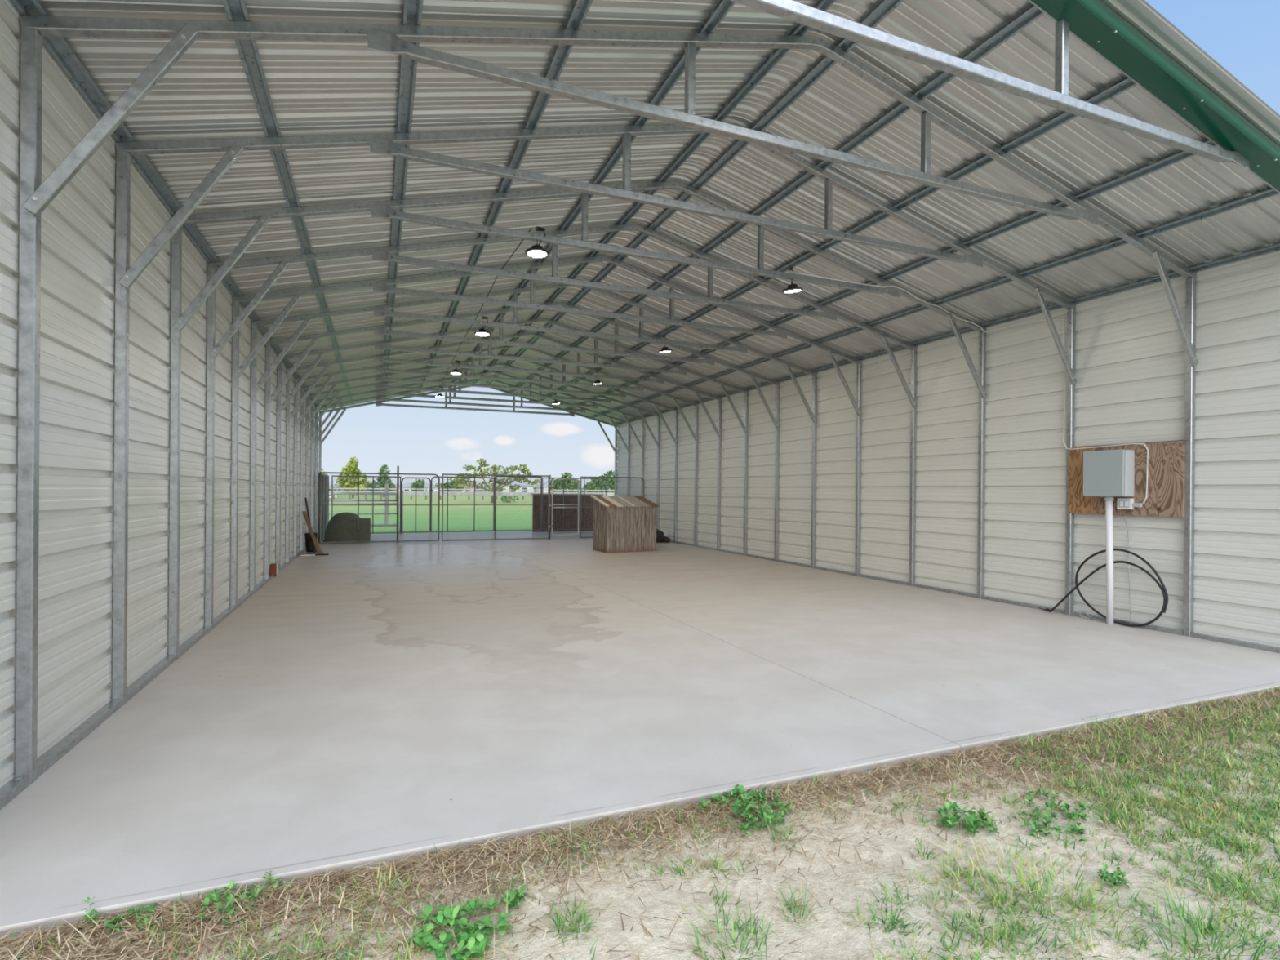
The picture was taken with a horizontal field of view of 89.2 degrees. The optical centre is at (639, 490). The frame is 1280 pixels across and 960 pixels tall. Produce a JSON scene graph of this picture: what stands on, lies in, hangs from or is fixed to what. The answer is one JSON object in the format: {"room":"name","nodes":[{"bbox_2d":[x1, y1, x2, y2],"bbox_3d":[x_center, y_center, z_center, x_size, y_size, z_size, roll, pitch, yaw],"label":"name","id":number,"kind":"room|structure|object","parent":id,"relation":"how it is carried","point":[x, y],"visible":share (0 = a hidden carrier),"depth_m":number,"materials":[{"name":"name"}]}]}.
{"room":"farm building","nodes":[
{"label":"farm building","id":0,"kind":"room"},
{"bbox_2d":[0,0,319,788],"bbox_3d":[-5.945,-0.473,10.417,0.026,3.675,18.330,0,0,-22],"label":"wall","id":1,"kind":"structure","parent":0,"point":[77,316],"depth_m":3.99,"materials":[{"name":"white metal"}]},
{"bbox_2d":[0,546,306,809],"bbox_3d":[-5.917,1.362,10.442,0.061,0.045,18.285,0,0,-22],"label":"base rail","id":2,"kind":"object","parent":1,"relation":"attached to","point":[14,787],"depth_m":3.97,"materials":[{"name":"metal"}]},
{"bbox_2d":[317,494,532,535],"bbox_3d":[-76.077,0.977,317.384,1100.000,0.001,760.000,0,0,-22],"label":"ground","id":3,"kind":"structure","parent":0,"point":[407,524],"depth_m":40.51,"materials":[{"name":"green plant"}]},
{"bbox_2d":[335,456,369,497],"bbox_3d":[-45.635,-2.177,103.160,4.916,6.787,3.970,0,0,-22],"label":"cone tree","id":4,"kind":"object","parent":3,"relation":"on","point":[352,467],"visible":0.73,"depth_m":102.37,"materials":[{"name":"green plant"}]},
{"bbox_2d":[320,491,403,533],"bbox_3d":[-8.985,0.732,21.019,2.470,1.500,0.095,0,0,-22],"label":"fence","id":5,"kind":"object","parent":3,"relation":"on","point":[336,493],"visible":0.2,"depth_m":21.06,"materials":[{"name":"grey metal"}]},
{"bbox_2d":[365,464,395,497],"bbox_3d":[-47.900,-1.811,118.447,6.198,6.023,4.226,0,0,-22],"label":"tree","id":6,"kind":"object","parent":3,"relation":"on","point":[382,469],"visible":0.45,"depth_m":118.41,"materials":[{"name":"green plant"}]},
{"bbox_2d":[395,482,438,491],"bbox_3d":[-64.242,-0.584,186.791,12.000,3.300,10.000,0,0,-22],"label":"house","id":7,"kind":"object","parent":3,"relation":"on","point":[409,484],"visible":0.27,"depth_m":183.75,"materials":[{"name":"white"}]},
{"bbox_2d":[410,479,425,491],"bbox_3d":[-51.870,-0.815,151.617,3.350,3.973,2.842,0,0,-22],"label":"tree","id":8,"kind":"object","parent":3,"relation":"on","point":[413,484],"visible":0.62,"depth_m":151.21,"materials":[{"name":"green plant"}]},
{"bbox_2d":[440,480,463,496],"bbox_3d":[-41.816,-0.856,144.896,5.628,4.207,4.707,0,0,-22],"label":"tree","id":9,"kind":"object","parent":3,"relation":"on","point":[450,486],"visible":0.36,"depth_m":144.09,"materials":[{"name":"green plant"}]},
{"bbox_2d":[317,487,617,499],"bbox_3d":[-21.411,0.538,96.867,60.220,1.700,0.250,0,0,-22],"label":"fence","id":10,"kind":"object","parent":3,"relation":"on","point":[425,489],"visible":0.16,"depth_m":94.03,"materials":[{"name":"grey wood"}]},
{"bbox_2d":[448,458,540,502],"bbox_3d":[-16.595,-1.090,73.854,10.021,5.046,4.999,0,0,-22],"label":"spreading tree","id":11,"kind":"object","parent":3,"relation":"on","point":[495,470],"visible":0.8,"depth_m":73.58,"materials":[{"name":"green plant"}]},
{"bbox_2d":[384,484,617,524],"bbox_3d":[-0.668,0.669,31.863,22.080,1.750,0.190,0,0,-22],"label":"fence","id":12,"kind":"object","parent":3,"relation":"on","point":[386,517],"visible":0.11,"depth_m":28.77,"materials":[{"name":"grey wood"}]},
{"bbox_2d":[485,480,533,492],"bbox_3d":[-35.132,-0.815,174.831,12.000,4.200,10.000,0,0,-22],"label":"house","id":13,"kind":"object","parent":3,"relation":"on","point":[529,486],"visible":0.27,"depth_m":171.94,"materials":[{"name":"white"}]},
{"bbox_2d":[551,471,575,492],"bbox_3d":[-14.773,-1.060,123.430,5.204,5.016,4.405,0,0,-22],"label":"tree","id":14,"kind":"object","parent":3,"relation":"on","point":[557,486],"visible":0.6,"depth_m":122.82,"materials":[{"name":"green plant"}]},
{"bbox_2d":[531,493,603,531],"bbox_3d":[-2.523,0.820,22.872,2.660,1.420,0.150,0,0,-22],"label":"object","id":15,"kind":"structure","parent":3,"relation":"on","point":[574,514],"depth_m":22.77,"materials":[{"name":"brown wood"}]},
{"bbox_2d":[588,470,617,492],"bbox_3d":[-6.167,-1.107,116.103,6.260,5.240,5.312,0,0,-22],"label":"tree","id":16,"kind":"object","parent":3,"relation":"on","point":[602,486],"visible":0.58,"depth_m":115.27,"materials":[{"name":"green plant"}]},
{"bbox_2d":[0,530,1279,937],"bbox_3d":[-1.803,1.481,12.503,9.310,0.130,19.080,0,0,-22],"label":"floor","id":17,"kind":"structure","parent":0,"point":[367,703],"depth_m":4.39,"materials":[{"name":"concrete"}]},
{"bbox_2d":[304,497,316,552],"bbox_3d":[-7.242,0.761,14.288,0.293,1.219,0.064,0,0,-3],"label":"shovel","id":18,"kind":"object","parent":17,"relation":"on","point":[312,547],"visible":0.7,"depth_m":14.28,"materials":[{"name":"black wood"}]},
{"bbox_2d":[304,533,317,551],"bbox_3d":[-7.376,1.163,14.552,0.280,0.418,0.280,0,0,-22],"label":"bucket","id":19,"kind":"object","parent":17,"relation":"on","point":[307,535],"visible":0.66,"depth_m":14.45,"materials":[{"name":"black plastic"}]},
{"bbox_2d":[302,511,320,553],"bbox_3d":[-7.051,0.912,13.946,0.418,0.929,0.070,0,0,3],"label":"wooden board","id":20,"kind":"object","parent":17,"relation":"on","point":[304,513],"visible":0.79,"depth_m":13.93,"materials":[{"name":"brown wood"}]},
{"bbox_2d":[317,472,328,542],"bbox_3d":[-8.786,0.438,18.041,0.038,1.788,3.388,0,0,-22],"label":"fence","id":21,"kind":"object","parent":17,"relation":"on","point":[323,517],"visible":0.59,"depth_m":17.92,"materials":[{"name":"grey metal"}]},
{"bbox_2d":[322,512,370,542],"bbox_3d":[-7.950,0.980,17.609,1.175,0.780,1.120,0,0,-22],"label":"pile","id":22,"kind":"object","parent":17,"relation":"on","point":[348,520],"visible":0.8,"depth_m":17.23,"materials":[{"name":"grey plastic"}]},
{"bbox_2d":[331,475,401,533],"bbox_3d":[-8.448,0.441,20.070,1.988,1.788,0.038,0,0,-22],"label":"fence","id":23,"kind":"object","parent":17,"relation":"on","point":[369,477],"visible":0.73,"depth_m":20.12,"materials":[{"name":"grey metal"}]},
{"bbox_2d":[319,471,439,543],"bbox_3d":[-6.768,0.448,16.996,2.918,1.818,0.038,0,0,-22],"label":"fence","id":24,"kind":"object","parent":17,"relation":"on","point":[321,473],"visible":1,"depth_m":16.94,"materials":[{"name":"grey metal"}]},
{"bbox_2d":[395,466,399,542],"bbox_3d":[-6.415,0.366,17.192,0.072,2.030,0.068,0,0,-22],"label":"post","id":25,"kind":"object","parent":17,"relation":"on","point":[397,467],"visible":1,"depth_m":17.18,"materials":[{"name":"grey metal"}]},
{"bbox_2d":[431,475,494,532],"bbox_3d":[-5.764,0.446,21.156,2.018,1.798,0.038,0,0,-22],"label":"fence","id":26,"kind":"object","parent":17,"relation":"on","point":[474,477],"visible":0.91,"depth_m":21.20,"materials":[{"name":"grey metal"}]},
{"bbox_2d":[400,476,431,533],"bbox_3d":[-7.108,0.456,20.612,0.900,1.760,0.040,0,0,-22],"label":"gate","id":27,"kind":"object","parent":26,"relation":"attached to","point":[402,491],"visible":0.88,"depth_m":20.59,"materials":[{"name":"grey metal"}]},
{"bbox_2d":[318,383,617,496],"bbox_3d":[-5.078,-1.011,20.648,9.251,4.802,0.110,0,0,-22],"label":"frame","id":28,"kind":"object","parent":17,"relation":"on","point":[377,403],"visible":0.85,"depth_m":20.50,"materials":[{"name":"metal"}]},
{"bbox_2d":[314,378,630,540],"bbox_3d":[-4.621,-1.008,19.517,9.251,4.802,0.110,0,0,-22],"label":"frame","id":29,"kind":"object","parent":17,"relation":"on","point":[380,397],"visible":0.9,"depth_m":19.11,"materials":[{"name":"metal"}]},
{"bbox_2d":[310,370,644,530],"bbox_3d":[-4.164,-1.004,18.387,9.251,4.802,0.110,0,0,-22],"label":"frame","id":30,"kind":"object","parent":17,"relation":"on","point":[378,392],"visible":0.91,"depth_m":18.01,"materials":[{"name":"metal"}]},
{"bbox_2d":[305,362,659,533],"bbox_3d":[-3.707,-1.001,17.257,9.251,4.802,0.110,0,0,-22],"label":"frame","id":31,"kind":"object","parent":17,"relation":"on","point":[378,385],"visible":0.95,"depth_m":17.06,"materials":[{"name":"metal"}]},
{"bbox_2d":[299,353,678,550],"bbox_3d":[-3.250,-0.997,16.127,9.251,4.802,0.110,0,0,-22],"label":"frame","id":32,"kind":"object","parent":17,"relation":"on","point":[380,377],"visible":0.94,"depth_m":15.72,"materials":[{"name":"metal"}]},
{"bbox_2d":[441,473,549,541],"bbox_3d":[-3.984,0.467,18.101,2.968,1.823,0.038,0,0,-22],"label":"fence","id":33,"kind":"object","parent":17,"relation":"on","point":[442,474],"visible":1,"depth_m":18.07,"materials":[{"name":"grey metal"}]},
{"bbox_2d":[293,345,698,557],"bbox_3d":[-2.793,-0.994,14.996,9.251,4.802,0.110,0,0,-22],"label":"frame","id":34,"kind":"object","parent":17,"relation":"on","point":[379,368],"visible":0.87,"depth_m":14.61,"materials":[{"name":"metal"}]},
{"bbox_2d":[284,331,721,561],"bbox_3d":[-2.336,-0.990,13.866,9.251,4.802,0.110,0,0,-22],"label":"frame","id":35,"kind":"object","parent":17,"relation":"on","point":[380,357],"visible":0.91,"depth_m":13.51,"materials":[{"name":"metal"}]},
{"bbox_2d":[275,317,748,569],"bbox_3d":[-1.879,-0.987,12.736,9.251,4.802,0.110,0,0,-22],"label":"frame","id":36,"kind":"object","parent":17,"relation":"on","point":[379,345],"visible":0.91,"depth_m":12.30,"materials":[{"name":"metal"}]},
{"bbox_2d":[494,475,542,531],"bbox_3d":[-4.090,0.439,21.833,1.588,1.838,0.038,0,0,-22],"label":"fence","id":37,"kind":"object","parent":17,"relation":"on","point":[506,477],"visible":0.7,"depth_m":21.82,"materials":[{"name":"grey metal"}]},
{"bbox_2d":[263,301,780,581],"bbox_3d":[-1.422,-0.984,11.606,9.251,4.802,0.110,0,0,-22],"label":"frame","id":38,"kind":"object","parent":17,"relation":"on","point":[380,329],"visible":0.94,"depth_m":11.12,"materials":[{"name":"metal"}]},
{"bbox_2d":[248,283,817,592],"bbox_3d":[-0.965,-0.980,10.475,9.251,4.802,0.110,0,0,-22],"label":"frame","id":39,"kind":"object","parent":17,"relation":"on","point":[379,310],"visible":0.91,"depth_m":9.96,"materials":[{"name":"metal"}]},
{"bbox_2d":[474,315,490,336],"bbox_3d":[-2.403,-2.520,9.914,0.244,0.282,0.244,0,0,-22],"label":"lamp","id":40,"kind":"object","parent":39,"relation":"hanging from","point":[483,332],"visible":1,"depth_m":9.88,"materials":[{"name":"black metal"}]},
{"bbox_2d":[230,255,862,608],"bbox_3d":[-0.507,-0.977,9.345,9.251,4.802,0.110,0,0,-22],"label":"frame","id":41,"kind":"object","parent":17,"relation":"on","point":[379,286],"visible":0.98,"depth_m":8.78,"materials":[{"name":"metal"}]},
{"bbox_2d":[10,0,323,411],"bbox_3d":[-5.887,-2.312,10.495,0.098,0.049,18.421,0,0,-22],"label":"beam","id":42,"kind":"structure","parent":41,"relation":"on","point":[57,46],"depth_m":4.17,"materials":[{"name":"metal"}]},
{"bbox_2d":[473,0,836,383],"bbox_3d":[-1.832,-3.364,12.131,0.098,0.049,18.421,0,0,-22],"label":"beam","id":43,"kind":"structure","parent":41,"relation":"on","point":[824,5],"depth_m":6.10,"materials":[{"name":"metal"}]},
{"bbox_2d":[485,0,903,384],"bbox_3d":[-1.461,-3.361,12.281,0.098,0.049,18.421,0,0,-22],"label":"beam","id":44,"kind":"structure","parent":41,"relation":"on","point":[886,7],"depth_m":5.92,"materials":[{"name":"metal"}]},
{"bbox_2d":[614,242,1279,425],"bbox_3d":[2.577,-2.248,13.918,0.098,0.049,18.421,0,0,-22],"label":"purlin","id":45,"kind":"structure","parent":41,"relation":"on","point":[1275,247],"depth_m":7.87,"materials":[{"name":"metal"}]},
{"bbox_2d":[548,475,551,539],"bbox_3d":[-2.596,0.480,18.683,0.072,1.860,0.068,0,0,-22],"label":"post","id":46,"kind":"object","parent":17,"relation":"on","point":[549,475],"visible":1,"depth_m":18.66,"materials":[{"name":"grey metal"}]},
{"bbox_2d":[550,478,579,535],"bbox_3d":[-2.179,0.473,18.852,0.860,1.660,0.060,0,0,-22],"label":"gate","id":47,"kind":"object","parent":46,"relation":"attached to","point":[575,479],"visible":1,"depth_m":18.85,"materials":[{"name":"grey metal"}]},
{"bbox_2d":[204,223,917,630],"bbox_3d":[-0.050,-0.973,8.215,9.251,4.802,0.110,0,0,-22],"label":"frame","id":48,"kind":"object","parent":17,"relation":"on","point":[380,253],"visible":0.98,"depth_m":7.51,"materials":[{"name":"metal"}]},
{"bbox_2d":[541,477,606,530],"bbox_3d":[-2.269,0.462,22.569,2.338,1.818,0.038,0,0,-22],"label":"fence","id":49,"kind":"object","parent":17,"relation":"on","point":[584,478],"visible":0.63,"depth_m":22.49,"materials":[{"name":"grey metal"}]},
{"bbox_2d":[168,181,986,659],"bbox_3d":[0.407,-0.970,7.085,9.251,4.802,0.110,0,0,-22],"label":"frame","id":50,"kind":"object","parent":17,"relation":"on","point":[380,209],"visible":0.95,"depth_m":6.26,"materials":[{"name":"metal"}]},
{"bbox_2d":[438,228,531,386],"bbox_3d":[-3.155,-2.639,11.548,0.065,0.040,10.973,0,0,-22],"label":"cable","id":51,"kind":"object","parent":50,"relation":"attached to","point":[531,228],"visible":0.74,"depth_m":8.54,"materials":[{"name":"black rubber"}]},
{"bbox_2d":[524,226,549,257],"bbox_3d":[-1.032,-2.510,6.523,0.244,0.282,0.244,0,0,-22],"label":"lamp","id":52,"kind":"object","parent":50,"relation":"hanging from","point":[536,251],"visible":1,"depth_m":6.49,"materials":[{"name":"black metal"}]},
{"bbox_2d":[782,266,803,293],"bbox_3d":[1.804,-2.482,7.669,0.242,0.291,0.239,0,0,25],"label":"lamp","id":53,"kind":"object","parent":50,"relation":"hanging from","point":[792,287],"visible":1,"depth_m":7.61,"materials":[{"name":"black metal"}]},
{"bbox_2d":[111,122,1076,705],"bbox_3d":[0.864,-0.966,5.954,9.251,4.802,0.110,0,0,-22],"label":"frame","id":54,"kind":"object","parent":17,"relation":"on","point":[386,144],"visible":0.92,"depth_m":4.93,"materials":[{"name":"metal"}]},
{"bbox_2d":[222,0,354,405],"bbox_3d":[-5.102,-2.515,10.812,0.098,0.049,18.421,0,0,-22],"label":"beam","id":55,"kind":"structure","parent":54,"relation":"on","point":[236,10],"depth_m":4.50,"materials":[{"name":"metal"}]},
{"bbox_2d":[382,0,423,398],"bbox_3d":[-4.303,-2.723,11.134,0.098,0.049,18.421,0,0,-22],"label":"beam","id":56,"kind":"structure","parent":54,"relation":"on","point":[412,15],"depth_m":4.72,"materials":[{"name":"metal"}]},
{"bbox_2d":[509,5,1044,392],"bbox_3d":[-0.767,-3.170,12.563,0.098,0.049,18.421,0,0,-22],"label":"beam","id":57,"kind":"structure","parent":54,"relation":"on","point":[1033,13],"depth_m":5.68,"materials":[{"name":"metal"}]},
{"bbox_2d":[538,77,1136,401],"bbox_3d":[0.112,-2.928,12.919,0.098,0.049,18.421,0,0,-22],"label":"beam","id":58,"kind":"structure","parent":54,"relation":"on","point":[1126,84],"depth_m":6.21,"materials":[{"name":"metal"}]},
{"bbox_2d":[568,139,1217,408],"bbox_3d":[1.000,-2.683,13.279,0.098,0.049,18.421,0,0,-22],"label":"purlin","id":59,"kind":"structure","parent":54,"relation":"on","point":[1182,155],"depth_m":6.58,"materials":[{"name":"metal"}]},
{"bbox_2d":[591,187,1279,417],"bbox_3d":[1.796,-2.463,13.601,0.098,0.049,18.421,0,0,-22],"label":"purlin","id":60,"kind":"structure","parent":54,"relation":"on","point":[1269,193],"depth_m":7.08,"materials":[{"name":"metal"}]},
{"bbox_2d":[1067,440,1184,517],"bbox_3d":[5.288,-0.118,7.123,0.017,0.775,1.187,0,0,-22],"label":"plywood board","id":61,"kind":"object","parent":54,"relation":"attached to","point":[1166,466],"visible":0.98,"depth_m":6.87,"materials":[{"name":"brown wood"}]},
{"bbox_2d":[797,272,1148,503],"bbox_3d":[3.651,-1.226,7.271,3.062,2.710,2.058,0,0,-22],"label":"cable","id":62,"kind":"object","parent":61,"relation":"attached to","point":[797,273],"visible":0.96,"depth_m":7.77,"materials":[{"name":"white plastic"}]},
{"bbox_2d":[1083,448,1134,497],"bbox_3d":[5.166,-0.184,7.163,0.178,0.515,0.435,0,0,-22],"label":"electrical box","id":63,"kind":"object","parent":61,"relation":"attached to","point":[1107,473],"visible":1,"depth_m":7.07,"materials":[{"name":"grey paint"}]},
{"bbox_2d":[1117,497,1142,509],"bbox_3d":[5.294,0.144,7.014,0.048,0.120,0.240,0,0,-22],"label":"outlet box","id":64,"kind":"object","parent":61,"relation":"attached to","point":[1122,503],"visible":1,"depth_m":7.02,"materials":[{"name":"white plastic"}]},
{"bbox_2d":[14,15,1198,784],"bbox_3d":[1.321,-0.963,4.824,9.251,4.802,0.110,0,0,-22],"label":"frame","id":65,"kind":"object","parent":17,"relation":"on","point":[34,196],"visible":0.99,"depth_m":3.66,"materials":[{"name":"metal"}]},
{"bbox_2d":[579,476,644,537],"bbox_3d":[-0.814,0.496,19.425,2.038,1.813,0.038,0,0,-22],"label":"fence","id":66,"kind":"object","parent":17,"relation":"on","point":[612,477],"visible":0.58,"depth_m":19.19,"materials":[{"name":"grey metal"}]},
{"bbox_2d":[590,495,658,553],"bbox_3d":[-0.370,0.775,15.403,1.369,1.303,0.921,0,0,-27],"label":"wooden bin","id":67,"kind":"object","parent":17,"relation":"on","point":[620,524],"visible":1,"depth_m":15.08,"materials":[{"name":"brown wood"}]},
{"bbox_2d":[656,528,663,542],"bbox_3d":[0.423,1.244,17.968,0.492,0.370,0.473,0,0,-22],"label":"bag","id":68,"kind":"object","parent":17,"relation":"on","point":[660,534],"visible":0.42,"depth_m":17.82,"materials":[{"name":"black plastic"}]},
{"bbox_2d":[729,0,1279,194],"bbox_3d":[1.742,-0.960,3.782,9.251,4.802,0.110,0,0,-22],"label":"frame","id":69,"kind":"object","parent":17,"relation":"on","point":[790,10],"visible":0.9,"depth_m":4.04,"materials":[{"name":"metal"}]},
{"bbox_2d":[416,0,593,394],"bbox_3d":[-3.411,-2.954,11.494,0.098,0.049,18.421,0,0,-22],"label":"beam","id":70,"kind":"structure","parent":69,"relation":"on","point":[581,8],"depth_m":5.17,"materials":[{"name":"metal"}]},
{"bbox_2d":[448,0,734,388],"bbox_3d":[-2.529,-3.183,11.850,0.098,0.049,18.421,0,0,-22],"label":"beam","id":71,"kind":"structure","parent":69,"relation":"on","point":[724,6],"depth_m":5.26,"materials":[{"name":"metal"}]},
{"bbox_2d":[1038,548,1168,626],"bbox_3d":[5.157,1.051,7.264,0.124,0.831,1.314,0,0,-28],"label":"cable coil","id":72,"kind":"object","parent":17,"relation":"on","point":[1163,589],"visible":0.98,"depth_m":7.04,"materials":[{"name":"black rubber"}]},
{"bbox_2d":[1104,496,1113,624],"bbox_3d":[5.171,0.766,7.154,0.086,1.404,0.097,0,0,-22],"label":"conduit pipe","id":73,"kind":"object","parent":17,"relation":"on","point":[1108,500],"visible":1,"depth_m":7.12,"materials":[{"name":"white plastic"}]},
{"bbox_2d":[0,694,1279,959],"bbox_3d":[3.492,1.510,0.595,16.000,0.051,6.972,0,0,-22],"label":"ground","id":74,"kind":"structure","parent":0,"point":[831,938],"depth_m":2.40,"materials":[{"name":"soil"}]},
{"bbox_2d":[81,896,105,926],"bbox_3d":[-1.828,1.412,2.164,0.067,0.094,0.071,0,0,-22],"label":"weed","id":75,"kind":"object","parent":74,"relation":"on","point":[89,913],"visible":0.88,"depth_m":2.17,"materials":[{"name":"green plant"}]},
{"bbox_2d":[104,902,158,933],"bbox_3d":[-1.704,1.431,2.175,0.146,0.050,0.139,0,0,-22],"label":"weed","id":76,"kind":"object","parent":74,"relation":"on","point":[109,924],"visible":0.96,"depth_m":2.17,"materials":[{"name":"green plant"}]},
{"bbox_2d":[195,879,263,927],"bbox_3d":[-1.423,1.435,2.256,0.194,0.058,0.226,0,0,-22],"label":"weed","id":77,"kind":"object","parent":74,"relation":"on","point":[229,898],"visible":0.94,"depth_m":2.27,"materials":[{"name":"green plant"}]},
{"bbox_2d":[257,870,292,893],"bbox_3d":[-1.330,1.426,2.368,0.114,0.081,0.072,0,0,-22],"label":"weed","id":78,"kind":"object","parent":74,"relation":"on","point":[275,880],"visible":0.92,"depth_m":2.36,"materials":[{"name":"green plant"}]},
{"bbox_2d":[328,860,430,928],"bbox_3d":[-0.920,1.439,2.332,0.352,0.099,0.352,0,0,31],"label":"grass tuft","id":79,"kind":"object","parent":74,"relation":"on","point":[389,876],"visible":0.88,"depth_m":2.35,"materials":[{"name":"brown plant"}]},
{"bbox_2d":[406,897,515,959],"bbox_3d":[-0.593,1.444,2.154,0.343,0.080,0.308,0,0,-22],"label":"weed","id":80,"kind":"object","parent":74,"relation":"on","point":[449,915],"visible":0.99,"depth_m":2.13,"materials":[{"name":"green plant"}]},
{"bbox_2d":[500,884,528,909],"bbox_3d":[-0.447,1.458,2.317,0.104,0.053,0.096,0,0,-22],"label":"weed","id":81,"kind":"object","parent":74,"relation":"on","point":[512,895],"visible":0.98,"depth_m":2.32,"materials":[{"name":"green plant"}]},
{"bbox_2d":[529,827,608,874],"bbox_3d":[-0.295,1.447,2.640,0.324,0.083,0.339,0,0,-22],"label":"grass tuft","id":82,"kind":"object","parent":74,"relation":"on","point":[566,828],"visible":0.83,"depth_m":2.65,"materials":[{"name":"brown plant"}]},
{"bbox_2d":[542,892,601,941],"bbox_3d":[-0.231,1.437,2.214,0.224,0.092,0.260,0,0,-22],"label":"grass tuft","id":83,"kind":"object","parent":74,"relation":"on","point":[578,906],"visible":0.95,"depth_m":2.22,"materials":[{"name":"green plant"}]},
{"bbox_2d":[0,686,1279,959],"bbox_3d":[1.842,1.474,2.795,7.849,0.133,1.789,0,0,-22],"label":"grass","id":84,"kind":"structure","parent":74,"relation":"on","point":[1196,831],"depth_m":2.75,"materials":[{"name":"green plant"}]},
{"bbox_2d":[0,685,1279,959],"bbox_3d":[1.788,1.464,2.874,7.985,0.104,1.458,0,0,-22],"label":"dry grass","id":85,"kind":"structure","parent":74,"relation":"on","point":[20,946],"depth_m":2.55,"materials":[{"name":"plant"}]},
{"bbox_2d":[696,784,792,835],"bbox_3d":[0.486,1.436,2.957,0.443,0.101,0.364,0,0,-22],"label":"weed","id":86,"kind":"object","parent":74,"relation":"on","point":[768,818],"visible":0.99,"depth_m":2.96,"materials":[{"name":"green plant"}]},
{"bbox_2d":[681,897,808,959],"bbox_3d":[0.297,1.442,2.107,0.377,0.119,0.416,0,0,-22],"label":"grass tuft","id":87,"kind":"object","parent":74,"relation":"on","point":[755,931],"visible":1,"depth_m":2.14,"materials":[{"name":"green plant"}]},
{"bbox_2d":[768,821,803,848],"bbox_3d":[0.621,1.465,2.771,0.153,0.063,0.173,0,0,16],"label":"grass tuft","id":88,"kind":"object","parent":74,"relation":"on","point":[777,830],"visible":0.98,"depth_m":2.79,"materials":[{"name":"green plant"}]},
{"bbox_2d":[773,878,829,927],"bbox_3d":[0.563,1.445,2.280,0.186,0.102,0.202,0,0,-7],"label":"grass tuft","id":89,"kind":"object","parent":74,"relation":"on","point":[792,894],"visible":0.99,"depth_m":2.29,"materials":[{"name":"green plant"}]},
{"bbox_2d":[934,800,999,835],"bbox_3d":[1.440,1.446,2.869,0.254,0.088,0.228,0,0,24],"label":"weed","id":90,"kind":"object","parent":74,"relation":"on","point":[971,821],"visible":1,"depth_m":2.85,"materials":[{"name":"green plant"}]},
{"bbox_2d":[1000,724,1075,760],"bbox_3d":[2.272,1.457,3.739,0.376,0.134,0.411,0,0,15],"label":"grass tuft","id":91,"kind":"object","parent":74,"relation":"on","point":[1020,724],"visible":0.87,"depth_m":3.73,"materials":[{"name":"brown plant"}]},
{"bbox_2d":[920,831,1158,959],"bbox_3d":[1.414,1.444,2.342,0.721,0.131,0.714,0,0,-22],"label":"grass tuft","id":92,"kind":"object","parent":74,"relation":"on","point":[1020,876],"visible":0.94,"depth_m":2.38,"materials":[{"name":"green plant"}]},
{"bbox_2d":[1009,806,1088,841],"bbox_3d":[1.794,1.464,2.841,0.288,0.059,0.276,0,0,-22],"label":"weed","id":93,"kind":"object","parent":74,"relation":"on","point":[1077,828],"visible":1,"depth_m":2.84,"materials":[{"name":"green plant"}]},
{"bbox_2d":[1024,788,1089,820],"bbox_3d":[1.953,1.472,3.045,0.261,0.053,0.290,0,0,-22],"label":"weed","id":94,"kind":"object","parent":74,"relation":"on","point":[1073,815],"visible":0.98,"depth_m":3.03,"materials":[{"name":"green plant"}]},
{"bbox_2d":[1096,862,1132,888],"bbox_3d":[1.785,1.447,2.444,0.110,0.085,0.108,0,0,39],"label":"weed","id":95,"kind":"object","parent":74,"relation":"on","point":[1108,877],"visible":0.98,"depth_m":2.44,"materials":[{"name":"green plant"}]},
{"bbox_2d":[1066,710,1274,785],"bbox_3d":[2.964,1.457,3.739,0.980,0.146,0.956,0,0,-22],"label":"grass tuft","id":96,"kind":"object","parent":74,"relation":"on","point":[1099,726],"visible":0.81,"depth_m":3.73,"materials":[{"name":"green plant"}]},
{"bbox_2d":[1115,875,1279,959],"bbox_3d":[1.860,1.442,2.115,0.586,0.131,0.602,0,0,-22],"label":"grass tuft","id":97,"kind":"object","parent":74,"relation":"on","point":[1220,931],"visible":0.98,"depth_m":2.16,"materials":[{"name":"green plant"}]},
{"bbox_2d":[1153,696,1279,752],"bbox_3d":[3.808,1.456,4.063,0.953,0.138,0.862,0,0,-22],"label":"grass tuft","id":98,"kind":"object","parent":74,"relation":"on","point":[1273,713],"visible":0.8,"depth_m":4.14,"materials":[{"name":"green plant"}]},
{"bbox_2d":[36,0,1279,423],"bbox_3d":[-1.643,-2.849,12.188,9.550,1.189,18.681,0,0,-22],"label":"ceiling","id":99,"kind":"structure","parent":0,"point":[315,87],"depth_m":5.68,"materials":[{"name":"white metal"}]},
{"bbox_2d":[1031,0,1279,191],"bbox_3d":[1.779,-2.756,3.725,9.510,1.301,0.176,0,0,-22],"label":"trim","id":100,"kind":"structure","parent":99,"relation":"attached to","point":[1092,21],"depth_m":4.43,"materials":[{"name":"teal paint"}]},
{"bbox_2d":[616,250,1279,647],"bbox_3d":[2.649,-0.408,13.893,0.026,3.675,18.330,0,0,-22],"label":"wall","id":101,"kind":"structure","parent":0,"point":[1130,349],"depth_m":8.24,"materials":[{"name":"white metal"}]},
{"bbox_2d":[669,540,1279,653],"bbox_3d":[2.588,1.426,13.882,0.061,0.045,18.285,0,0,-22],"label":"baseboard","id":102,"kind":"structure","parent":101,"relation":"attached to","point":[1211,637],"depth_m":8.17,"materials":[{"name":"metal"}]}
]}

